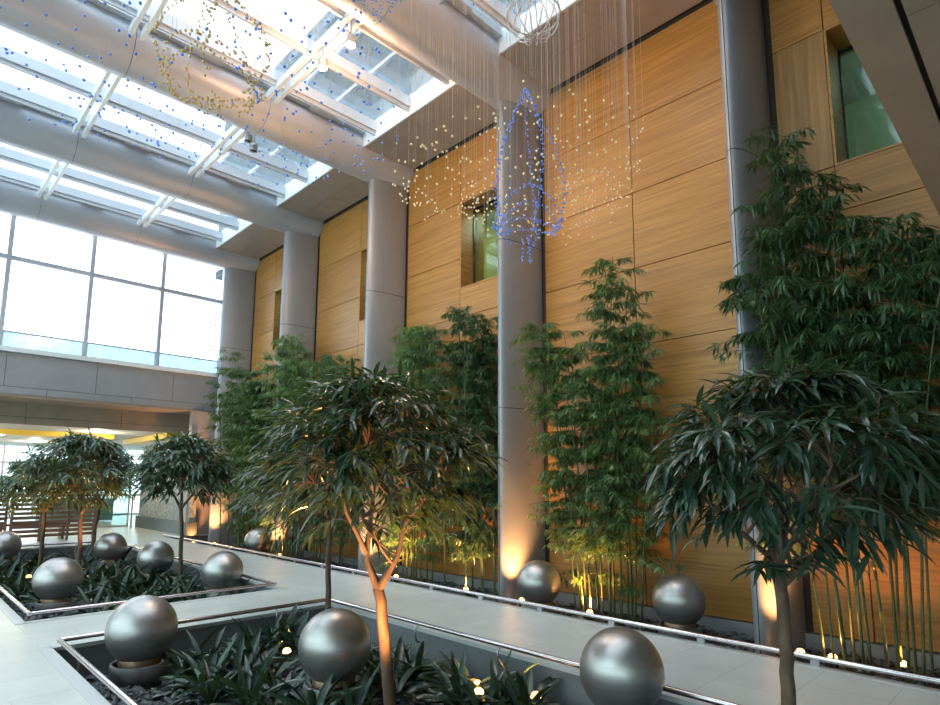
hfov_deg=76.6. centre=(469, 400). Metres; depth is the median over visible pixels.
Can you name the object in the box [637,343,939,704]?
ficus tree
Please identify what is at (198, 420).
wall
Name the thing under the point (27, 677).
floor
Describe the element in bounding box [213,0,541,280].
facade
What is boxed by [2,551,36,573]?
leaf plant
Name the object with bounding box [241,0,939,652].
wall
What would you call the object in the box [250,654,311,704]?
leaf plant
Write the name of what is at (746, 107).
column
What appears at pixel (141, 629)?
ball
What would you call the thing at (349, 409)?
ficus tree
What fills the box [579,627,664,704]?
ball
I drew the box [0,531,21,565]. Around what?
ball
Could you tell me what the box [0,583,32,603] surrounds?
leaf plant
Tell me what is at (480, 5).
skylight
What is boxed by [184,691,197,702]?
planter
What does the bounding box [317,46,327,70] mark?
spotlight
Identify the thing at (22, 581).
leaf plant
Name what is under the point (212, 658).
leaf plant
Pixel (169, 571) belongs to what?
leaf plant
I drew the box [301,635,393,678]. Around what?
leaf plant
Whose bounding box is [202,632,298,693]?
leaf plant
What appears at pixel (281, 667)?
leaf plant
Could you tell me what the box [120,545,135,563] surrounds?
leaf plant
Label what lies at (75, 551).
leaf plant
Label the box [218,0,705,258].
ceiling
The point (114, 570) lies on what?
leaf plant
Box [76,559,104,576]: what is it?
leaf plant
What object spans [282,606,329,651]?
leaf plant
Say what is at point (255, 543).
ball
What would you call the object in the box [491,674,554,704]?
leaf plant
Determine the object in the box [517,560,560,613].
ball
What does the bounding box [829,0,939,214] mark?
ceiling
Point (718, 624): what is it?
baseboard
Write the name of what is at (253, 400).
clump
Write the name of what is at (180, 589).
leaf plant
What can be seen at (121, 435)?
ceiling
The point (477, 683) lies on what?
leaf plant
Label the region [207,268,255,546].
column
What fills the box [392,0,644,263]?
sculpture
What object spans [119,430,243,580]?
ficus tree
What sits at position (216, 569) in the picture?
ball
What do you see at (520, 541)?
column
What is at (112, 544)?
ball
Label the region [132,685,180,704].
planter
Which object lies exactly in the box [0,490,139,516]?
ground
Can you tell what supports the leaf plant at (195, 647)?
in the planter at (189, 695)
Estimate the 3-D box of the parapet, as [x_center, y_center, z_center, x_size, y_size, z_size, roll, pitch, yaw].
[-10.684,-0.429,18.902,21.000,1.350,1.400,8,-11,-44]
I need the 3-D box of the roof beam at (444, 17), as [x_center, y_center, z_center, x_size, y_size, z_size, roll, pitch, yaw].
[-3.612,-6.742,7.239,13.600,1.000,1.000,8,-11,-44]
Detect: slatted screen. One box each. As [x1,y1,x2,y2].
[0,500,8,531]
[9,495,96,541]
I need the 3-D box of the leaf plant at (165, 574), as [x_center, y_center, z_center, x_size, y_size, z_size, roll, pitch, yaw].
[-5.859,3.509,11.802,1.016,0.562,1.061,5,-9,-31]
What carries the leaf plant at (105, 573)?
in the planter at (125, 565)
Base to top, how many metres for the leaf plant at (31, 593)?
0.654 m
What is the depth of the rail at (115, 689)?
5.97 m
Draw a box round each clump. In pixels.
[199,348,263,551]
[213,366,276,552]
[248,334,326,562]
[292,354,360,570]
[371,324,461,585]
[409,305,529,594]
[508,256,688,630]
[705,125,939,687]
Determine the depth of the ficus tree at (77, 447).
11.56 m
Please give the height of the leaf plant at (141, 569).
0.615 m
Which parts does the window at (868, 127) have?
frame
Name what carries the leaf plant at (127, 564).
in the planter at (125, 565)
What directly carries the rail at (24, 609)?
attached to the kerb at (12, 615)
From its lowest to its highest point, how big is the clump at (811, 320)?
6.348 m
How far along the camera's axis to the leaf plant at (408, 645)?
6.38 m
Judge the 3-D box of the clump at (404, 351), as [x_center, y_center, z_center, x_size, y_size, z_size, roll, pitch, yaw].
[-1.303,1.012,12.481,1.727,5.473,2.671,8,-11,-44]
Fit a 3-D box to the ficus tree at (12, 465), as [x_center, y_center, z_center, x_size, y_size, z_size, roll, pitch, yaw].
[-9.171,2.413,12.617,2.291,2.700,2.182,6,-9,-34]
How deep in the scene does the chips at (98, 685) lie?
5.76 m
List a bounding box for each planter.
[4,565,194,618]
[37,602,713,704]
[86,678,95,683]
[105,690,114,702]
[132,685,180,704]
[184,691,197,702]
[225,546,939,688]
[277,671,289,678]
[369,686,383,704]
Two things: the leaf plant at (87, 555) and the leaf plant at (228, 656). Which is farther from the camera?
the leaf plant at (87, 555)
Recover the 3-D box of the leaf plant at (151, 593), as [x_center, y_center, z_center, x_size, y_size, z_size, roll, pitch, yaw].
[-5.172,3.187,9.371,0.950,0.526,0.993,-6,-10,38]
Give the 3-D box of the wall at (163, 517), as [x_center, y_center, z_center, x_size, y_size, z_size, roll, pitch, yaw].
[-10.688,3.033,20.917,0.320,3.000,5.300,8,-11,-44]
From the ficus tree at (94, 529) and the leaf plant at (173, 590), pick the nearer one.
the leaf plant at (173, 590)
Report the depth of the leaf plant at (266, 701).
5.25 m
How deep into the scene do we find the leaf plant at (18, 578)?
10.92 m
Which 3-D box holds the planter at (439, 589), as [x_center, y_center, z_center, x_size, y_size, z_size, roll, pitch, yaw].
[-0.999,3.734,11.335,2.360,0.200,22.340,8,-11,-44]
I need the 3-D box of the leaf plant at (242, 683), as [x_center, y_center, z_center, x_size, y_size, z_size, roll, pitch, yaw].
[-2.023,2.600,5.305,1.048,0.582,1.160,4,-9,-28]
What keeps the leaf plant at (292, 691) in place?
in the planter at (285, 674)
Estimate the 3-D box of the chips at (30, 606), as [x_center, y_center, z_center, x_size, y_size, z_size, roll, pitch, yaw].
[-7.639,3.626,11.772,3.430,0.114,9.810,8,-11,-44]
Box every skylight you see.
[0,26,333,206]
[0,143,253,247]
[88,0,457,147]
[445,0,580,54]
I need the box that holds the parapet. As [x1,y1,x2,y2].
[0,345,217,414]
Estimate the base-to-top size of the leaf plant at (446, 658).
0.434 m
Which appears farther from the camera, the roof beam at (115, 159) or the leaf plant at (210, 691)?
the roof beam at (115, 159)
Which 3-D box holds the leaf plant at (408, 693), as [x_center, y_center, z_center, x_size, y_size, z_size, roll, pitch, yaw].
[-0.673,2.767,5.701,1.101,0.544,1.044,-6,-10,39]
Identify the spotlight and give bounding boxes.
[244,130,252,142]
[249,134,257,152]
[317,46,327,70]
[345,20,355,48]
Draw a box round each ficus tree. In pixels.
[0,452,101,567]
[6,425,137,565]
[66,439,139,560]
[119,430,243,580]
[228,413,371,609]
[229,357,509,704]
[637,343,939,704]
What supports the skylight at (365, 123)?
on the roof beam at (59, 25)
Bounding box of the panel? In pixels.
[0,429,181,444]
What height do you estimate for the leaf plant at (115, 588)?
0.695 m
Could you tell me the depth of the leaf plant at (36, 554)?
13.47 m
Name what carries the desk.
on the floor
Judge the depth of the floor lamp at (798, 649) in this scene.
6.78 m
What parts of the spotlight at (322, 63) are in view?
lamp shade, bulb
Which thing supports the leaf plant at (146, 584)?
in the planter at (125, 565)
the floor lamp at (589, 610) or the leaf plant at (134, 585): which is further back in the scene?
the leaf plant at (134, 585)
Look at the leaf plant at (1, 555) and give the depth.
13.54 m
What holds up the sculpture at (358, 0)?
hanging from the roof beam
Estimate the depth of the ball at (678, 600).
7.66 m
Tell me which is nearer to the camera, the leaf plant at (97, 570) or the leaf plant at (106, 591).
the leaf plant at (106, 591)
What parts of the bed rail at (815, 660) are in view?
post, post, post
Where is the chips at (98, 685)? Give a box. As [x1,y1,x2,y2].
[84,638,558,704]
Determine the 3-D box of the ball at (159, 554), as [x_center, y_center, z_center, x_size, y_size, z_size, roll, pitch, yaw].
[-6.332,3.261,11.971,0.676,0.868,0.676,8,-11,-44]
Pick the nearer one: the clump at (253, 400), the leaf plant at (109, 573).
the leaf plant at (109, 573)
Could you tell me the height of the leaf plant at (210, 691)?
0.474 m
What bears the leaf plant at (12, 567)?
in the planter at (125, 565)
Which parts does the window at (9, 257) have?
band rail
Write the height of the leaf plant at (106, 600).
0.484 m
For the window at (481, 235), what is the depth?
13.36 m
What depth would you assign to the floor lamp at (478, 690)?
5.43 m
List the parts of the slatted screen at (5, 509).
post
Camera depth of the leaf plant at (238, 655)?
6.11 m
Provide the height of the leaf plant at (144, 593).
0.643 m
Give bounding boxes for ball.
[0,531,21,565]
[32,557,83,617]
[93,532,126,568]
[104,595,177,688]
[137,541,173,585]
[201,551,242,597]
[244,528,271,556]
[298,608,370,704]
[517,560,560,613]
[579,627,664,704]
[652,573,705,640]
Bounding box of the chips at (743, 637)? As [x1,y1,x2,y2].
[205,544,939,688]
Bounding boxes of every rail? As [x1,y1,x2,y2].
[0,541,276,619]
[56,598,739,704]
[163,534,939,683]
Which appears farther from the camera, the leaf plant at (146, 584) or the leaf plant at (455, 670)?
the leaf plant at (146, 584)
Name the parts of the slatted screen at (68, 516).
post, post, post, post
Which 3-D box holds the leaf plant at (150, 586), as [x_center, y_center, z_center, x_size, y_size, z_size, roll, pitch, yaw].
[-5.606,3.384,10.348,1.072,0.559,1.130,6,-10,-38]
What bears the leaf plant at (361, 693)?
in the planter at (381, 703)
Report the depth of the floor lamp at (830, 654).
6.58 m
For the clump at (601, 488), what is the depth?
8.88 m
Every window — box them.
[0,212,224,372]
[0,444,139,517]
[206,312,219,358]
[473,199,497,282]
[838,46,900,159]
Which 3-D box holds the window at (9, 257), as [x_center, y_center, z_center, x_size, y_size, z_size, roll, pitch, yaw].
[-13.164,-3.957,16.620,13.600,5.000,0.500,8,-11,-44]
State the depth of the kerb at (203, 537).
6.87 m
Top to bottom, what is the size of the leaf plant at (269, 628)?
0.508 m
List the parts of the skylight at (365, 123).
glass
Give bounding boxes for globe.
[507,0,560,45]
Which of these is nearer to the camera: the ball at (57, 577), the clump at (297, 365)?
the ball at (57, 577)
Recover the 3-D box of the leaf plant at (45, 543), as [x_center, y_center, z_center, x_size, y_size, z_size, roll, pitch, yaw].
[-10.215,3.752,14.181,0.993,0.661,0.976,-6,-10,37]
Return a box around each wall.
[0,401,189,433]
[135,446,198,535]
[183,411,215,534]
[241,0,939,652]
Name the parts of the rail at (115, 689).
rail, rail, rail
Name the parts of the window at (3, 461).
sill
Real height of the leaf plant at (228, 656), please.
0.441 m
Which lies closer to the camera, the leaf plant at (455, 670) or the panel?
the leaf plant at (455, 670)
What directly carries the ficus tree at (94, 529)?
in the planter at (125, 565)
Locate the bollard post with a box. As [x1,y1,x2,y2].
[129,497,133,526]
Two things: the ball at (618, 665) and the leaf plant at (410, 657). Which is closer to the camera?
the ball at (618, 665)
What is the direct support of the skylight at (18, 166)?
on the roof beam at (115, 159)
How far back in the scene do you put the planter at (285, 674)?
6.42 m
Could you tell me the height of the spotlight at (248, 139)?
0.535 m
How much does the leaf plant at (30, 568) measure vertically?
0.516 m
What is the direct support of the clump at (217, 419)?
on the planter at (439, 589)
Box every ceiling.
[0,423,167,450]
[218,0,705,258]
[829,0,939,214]
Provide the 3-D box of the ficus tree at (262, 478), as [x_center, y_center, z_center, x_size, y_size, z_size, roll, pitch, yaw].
[-2.156,1.627,7.879,1.959,3.029,1.965,7,-10,-40]
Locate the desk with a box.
[35,497,113,520]
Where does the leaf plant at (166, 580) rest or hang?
in the planter at (125, 565)
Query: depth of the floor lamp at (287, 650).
6.73 m
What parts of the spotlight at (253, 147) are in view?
lamp shade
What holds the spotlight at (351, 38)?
hanging from the skylight at (365, 123)
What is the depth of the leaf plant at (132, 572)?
10.95 m
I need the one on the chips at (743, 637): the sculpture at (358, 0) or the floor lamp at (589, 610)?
the floor lamp at (589, 610)
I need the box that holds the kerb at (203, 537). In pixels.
[160,534,939,693]
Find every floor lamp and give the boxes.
[282,647,291,660]
[474,687,483,704]
[530,691,541,702]
[586,609,593,620]
[795,648,805,662]
[828,653,838,668]
[900,660,906,678]
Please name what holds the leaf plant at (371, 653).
in the planter at (381, 703)
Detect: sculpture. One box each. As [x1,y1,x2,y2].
[0,0,400,185]
[358,0,400,21]
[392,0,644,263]
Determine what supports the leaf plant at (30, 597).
in the planter at (125, 565)
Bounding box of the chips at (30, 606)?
[0,559,208,620]
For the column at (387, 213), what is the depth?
14.00 m
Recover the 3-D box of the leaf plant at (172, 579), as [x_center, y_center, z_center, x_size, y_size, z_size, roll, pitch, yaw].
[-5.546,3.503,11.235,1.165,0.576,1.106,3,-8,-19]
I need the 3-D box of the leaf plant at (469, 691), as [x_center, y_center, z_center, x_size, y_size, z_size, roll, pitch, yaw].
[0.121,2.636,5.175,0.921,0.510,0.963,4,-9,-27]
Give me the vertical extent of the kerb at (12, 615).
0.366 m
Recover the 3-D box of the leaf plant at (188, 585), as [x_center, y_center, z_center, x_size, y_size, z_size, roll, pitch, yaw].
[-4.905,3.251,10.274,0.962,0.551,0.932,1,-8,-3]
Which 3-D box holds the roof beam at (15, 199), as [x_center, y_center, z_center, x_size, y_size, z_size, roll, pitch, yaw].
[-12.420,-5.562,16.086,13.600,1.000,1.000,8,-11,-44]
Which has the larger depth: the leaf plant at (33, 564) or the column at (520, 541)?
the leaf plant at (33, 564)
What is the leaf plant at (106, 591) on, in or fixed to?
in the planter at (125, 565)
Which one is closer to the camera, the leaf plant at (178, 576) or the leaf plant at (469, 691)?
the leaf plant at (469, 691)
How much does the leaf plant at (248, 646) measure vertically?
0.522 m
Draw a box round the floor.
[0,515,939,704]
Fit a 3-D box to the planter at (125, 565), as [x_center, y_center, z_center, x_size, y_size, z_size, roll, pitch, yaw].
[-7.650,3.765,11.760,3.590,0.200,9.990,8,-11,-44]
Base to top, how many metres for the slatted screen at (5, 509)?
1.300 m
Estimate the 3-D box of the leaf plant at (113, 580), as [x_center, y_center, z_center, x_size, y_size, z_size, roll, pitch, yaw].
[-6.291,3.412,10.654,1.230,0.641,1.296,-1,-8,5]
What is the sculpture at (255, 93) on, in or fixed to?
hanging from the roof beam at (444, 17)
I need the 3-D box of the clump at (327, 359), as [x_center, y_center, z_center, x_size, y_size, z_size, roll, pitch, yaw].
[-3.313,1.432,14.403,2.487,5.148,2.009,-3,-8,22]
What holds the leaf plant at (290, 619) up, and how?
in the planter at (285, 674)
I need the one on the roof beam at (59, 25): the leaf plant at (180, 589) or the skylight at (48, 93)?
the skylight at (48, 93)
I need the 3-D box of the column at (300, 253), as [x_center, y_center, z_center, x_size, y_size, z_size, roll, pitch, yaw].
[-5.009,-0.499,16.865,0.970,9.660,0.440,8,-11,-44]
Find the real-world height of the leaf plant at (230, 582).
0.645 m
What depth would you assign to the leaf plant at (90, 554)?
13.35 m
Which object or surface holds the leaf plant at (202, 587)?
in the planter at (125, 565)
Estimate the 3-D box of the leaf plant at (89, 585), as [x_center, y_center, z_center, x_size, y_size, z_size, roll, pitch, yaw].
[-6.524,3.364,10.240,1.084,0.565,1.142,-4,-9,31]
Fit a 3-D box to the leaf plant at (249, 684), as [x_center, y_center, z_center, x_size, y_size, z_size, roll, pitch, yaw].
[-2.023,2.642,5.766,0.970,0.555,0.939,0,-8,2]
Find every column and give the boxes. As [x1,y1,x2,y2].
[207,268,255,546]
[269,231,318,558]
[357,179,406,576]
[497,100,545,605]
[717,0,805,656]
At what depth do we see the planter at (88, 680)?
6.20 m
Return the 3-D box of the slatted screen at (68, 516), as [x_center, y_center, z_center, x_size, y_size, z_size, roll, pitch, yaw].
[-12.016,3.376,17.210,2.080,1.300,0.100,8,-11,-44]
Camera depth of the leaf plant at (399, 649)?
6.03 m
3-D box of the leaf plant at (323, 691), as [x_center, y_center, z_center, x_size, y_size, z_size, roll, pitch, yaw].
[-1.349,2.608,5.021,0.969,0.513,0.928,-6,-10,37]
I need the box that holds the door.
[91,492,129,527]
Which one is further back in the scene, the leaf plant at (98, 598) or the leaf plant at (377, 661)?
the leaf plant at (98, 598)
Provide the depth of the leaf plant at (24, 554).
13.54 m
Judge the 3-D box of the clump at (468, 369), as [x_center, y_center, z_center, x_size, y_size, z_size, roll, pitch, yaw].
[-0.036,0.835,11.206,1.677,5.488,2.562,8,-11,-44]
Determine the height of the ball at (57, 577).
0.868 m
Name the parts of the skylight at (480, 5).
glass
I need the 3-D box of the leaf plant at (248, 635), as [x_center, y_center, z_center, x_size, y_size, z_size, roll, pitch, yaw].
[-2.494,2.844,6.938,0.774,0.609,1.032,-6,-10,40]
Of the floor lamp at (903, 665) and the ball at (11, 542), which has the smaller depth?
the floor lamp at (903, 665)
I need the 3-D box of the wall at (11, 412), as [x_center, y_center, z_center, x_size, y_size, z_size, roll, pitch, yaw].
[-11.200,0.467,19.303,21.000,0.960,0.060,8,-11,-44]
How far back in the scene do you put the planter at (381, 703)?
5.75 m
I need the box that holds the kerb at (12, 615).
[0,544,289,624]
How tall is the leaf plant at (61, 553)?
0.572 m
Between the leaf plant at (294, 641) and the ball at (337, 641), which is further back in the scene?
the leaf plant at (294, 641)
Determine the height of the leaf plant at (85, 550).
0.649 m
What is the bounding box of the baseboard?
[239,543,939,672]
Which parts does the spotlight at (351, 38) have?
lamp shade, bulb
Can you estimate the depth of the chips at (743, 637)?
8.32 m
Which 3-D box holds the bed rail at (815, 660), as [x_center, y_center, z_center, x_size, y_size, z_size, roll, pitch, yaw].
[-1.773,3.115,10.647,0.052,0.100,21.900,8,-11,-44]
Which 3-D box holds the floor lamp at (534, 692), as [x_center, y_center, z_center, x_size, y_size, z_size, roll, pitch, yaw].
[0.595,2.711,5.362,0.110,0.174,0.110,8,-11,-44]
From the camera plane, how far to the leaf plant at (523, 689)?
5.34 m
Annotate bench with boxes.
[0,523,69,538]
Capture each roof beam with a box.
[0,0,413,187]
[0,99,323,236]
[0,179,259,271]
[328,0,550,113]
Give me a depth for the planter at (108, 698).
5.72 m
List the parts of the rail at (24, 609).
rail, rail, rail, rail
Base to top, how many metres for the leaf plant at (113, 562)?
0.570 m
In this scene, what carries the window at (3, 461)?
in the wall
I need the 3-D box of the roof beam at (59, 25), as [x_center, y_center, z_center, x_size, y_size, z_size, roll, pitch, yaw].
[-6.548,-6.348,10.188,13.600,1.000,1.000,8,-11,-44]
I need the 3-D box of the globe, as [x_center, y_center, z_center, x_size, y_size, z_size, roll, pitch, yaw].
[0.967,-5.964,9.057,0.820,1.008,0.820,8,-11,-44]
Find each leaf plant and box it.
[0,552,11,568]
[0,557,27,583]
[0,567,30,592]
[0,568,31,596]
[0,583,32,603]
[1,551,38,568]
[2,550,58,570]
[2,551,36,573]
[2,559,47,575]
[11,575,37,603]
[20,587,85,602]
[21,543,57,566]
[23,549,73,569]
[52,544,90,559]
[54,549,76,560]
[58,584,119,615]
[67,546,92,567]
[72,575,127,603]
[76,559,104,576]
[78,576,155,597]
[78,596,133,611]
[80,566,121,590]
[80,570,111,595]
[81,554,99,568]
[82,552,109,571]
[82,555,122,581]
[86,560,136,581]
[86,588,126,609]
[89,559,136,581]
[92,565,148,600]
[104,568,143,587]
[105,588,155,609]
[113,577,165,601]
[114,560,142,572]
[117,563,148,584]
[118,587,157,600]
[119,576,175,597]
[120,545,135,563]
[127,568,169,594]
[129,561,175,575]
[133,582,189,601]
[143,573,192,591]
[144,573,203,586]
[153,630,254,691]
[154,564,199,581]
[155,574,197,601]
[157,572,206,594]
[158,626,253,698]
[161,623,231,692]
[167,585,212,602]
[169,658,248,704]
[175,632,262,698]
[182,633,252,669]
[186,583,227,599]
[197,641,281,703]
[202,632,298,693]
[209,659,303,704]
[219,626,288,671]
[221,576,262,594]
[224,616,297,657]
[227,685,288,704]
[250,602,308,644]
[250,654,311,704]
[251,649,305,683]
[252,612,301,651]
[256,668,370,704]
[265,610,309,662]
[276,673,365,704]
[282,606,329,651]
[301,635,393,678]
[335,665,401,704]
[350,635,446,694]
[357,638,409,688]
[361,643,410,689]
[361,660,440,704]
[391,635,450,682]
[401,650,505,704]
[429,665,534,704]
[429,671,521,701]
[433,650,489,687]
[451,649,543,704]
[478,655,561,704]
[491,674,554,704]
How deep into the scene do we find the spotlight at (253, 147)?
13.26 m
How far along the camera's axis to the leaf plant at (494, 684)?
5.47 m
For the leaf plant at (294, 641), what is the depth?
7.18 m
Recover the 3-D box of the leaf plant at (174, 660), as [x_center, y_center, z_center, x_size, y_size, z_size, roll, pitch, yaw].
[-3.021,2.712,6.379,0.982,0.654,0.965,6,-10,-36]
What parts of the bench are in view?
seat, leg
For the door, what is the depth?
22.58 m
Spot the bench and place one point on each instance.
(61, 537)

